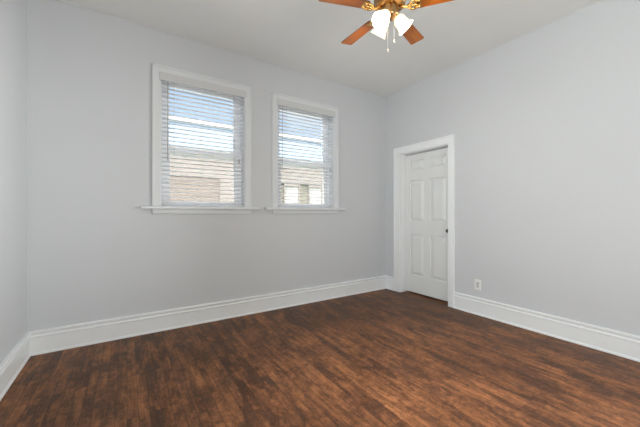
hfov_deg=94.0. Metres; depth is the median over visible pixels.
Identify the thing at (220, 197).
neighbor house
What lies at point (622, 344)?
baseboard
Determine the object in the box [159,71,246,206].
window blind
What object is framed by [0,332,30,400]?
baseboard
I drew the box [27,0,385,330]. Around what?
wall
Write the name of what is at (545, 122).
wall
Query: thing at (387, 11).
ceiling fan
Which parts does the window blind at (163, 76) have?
rail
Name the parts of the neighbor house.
pane, pane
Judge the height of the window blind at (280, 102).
1.327 m
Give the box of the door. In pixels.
[393,134,454,307]
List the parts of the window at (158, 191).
sill, sash, screen frame, sash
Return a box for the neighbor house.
[169,116,322,203]
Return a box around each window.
[141,63,259,213]
[264,92,345,213]
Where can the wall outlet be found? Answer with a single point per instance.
(477, 282)
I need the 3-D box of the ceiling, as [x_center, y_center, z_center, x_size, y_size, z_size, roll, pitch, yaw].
[0.904,-1.905,1.222,4.665,0.150,6.110,0,0,-33]
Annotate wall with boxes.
[0,0,26,362]
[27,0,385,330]
[386,0,639,335]
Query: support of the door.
in the wall at (545, 122)
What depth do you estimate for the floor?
2.17 m
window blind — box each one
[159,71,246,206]
[277,98,335,207]
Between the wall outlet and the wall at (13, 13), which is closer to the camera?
the wall at (13, 13)
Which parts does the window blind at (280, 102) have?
rail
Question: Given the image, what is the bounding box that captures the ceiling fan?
[318,0,453,52]
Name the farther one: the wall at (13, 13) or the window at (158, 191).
the window at (158, 191)
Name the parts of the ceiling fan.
blade, blade, lamp shade, lamp shade, bulb, lamp shade, blade, blade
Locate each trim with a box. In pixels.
[53,0,385,97]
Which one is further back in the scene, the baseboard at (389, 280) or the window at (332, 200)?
the baseboard at (389, 280)
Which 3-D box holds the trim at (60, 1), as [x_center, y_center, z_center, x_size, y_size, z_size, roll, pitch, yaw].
[-0.684,-1.823,3.566,4.105,0.014,0.008,0,0,-33]
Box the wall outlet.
[475,279,480,289]
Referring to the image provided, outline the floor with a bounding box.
[0,289,639,426]
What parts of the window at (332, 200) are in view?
screen frame, sash, sash, sill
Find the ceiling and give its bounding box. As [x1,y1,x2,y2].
[61,0,598,96]
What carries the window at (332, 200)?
in the wall at (93, 252)
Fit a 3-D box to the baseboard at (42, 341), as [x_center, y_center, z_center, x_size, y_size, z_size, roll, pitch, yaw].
[-0.679,1.071,3.558,4.105,0.199,0.028,0,0,-33]
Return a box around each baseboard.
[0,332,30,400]
[27,275,385,355]
[386,275,393,290]
[454,292,639,361]

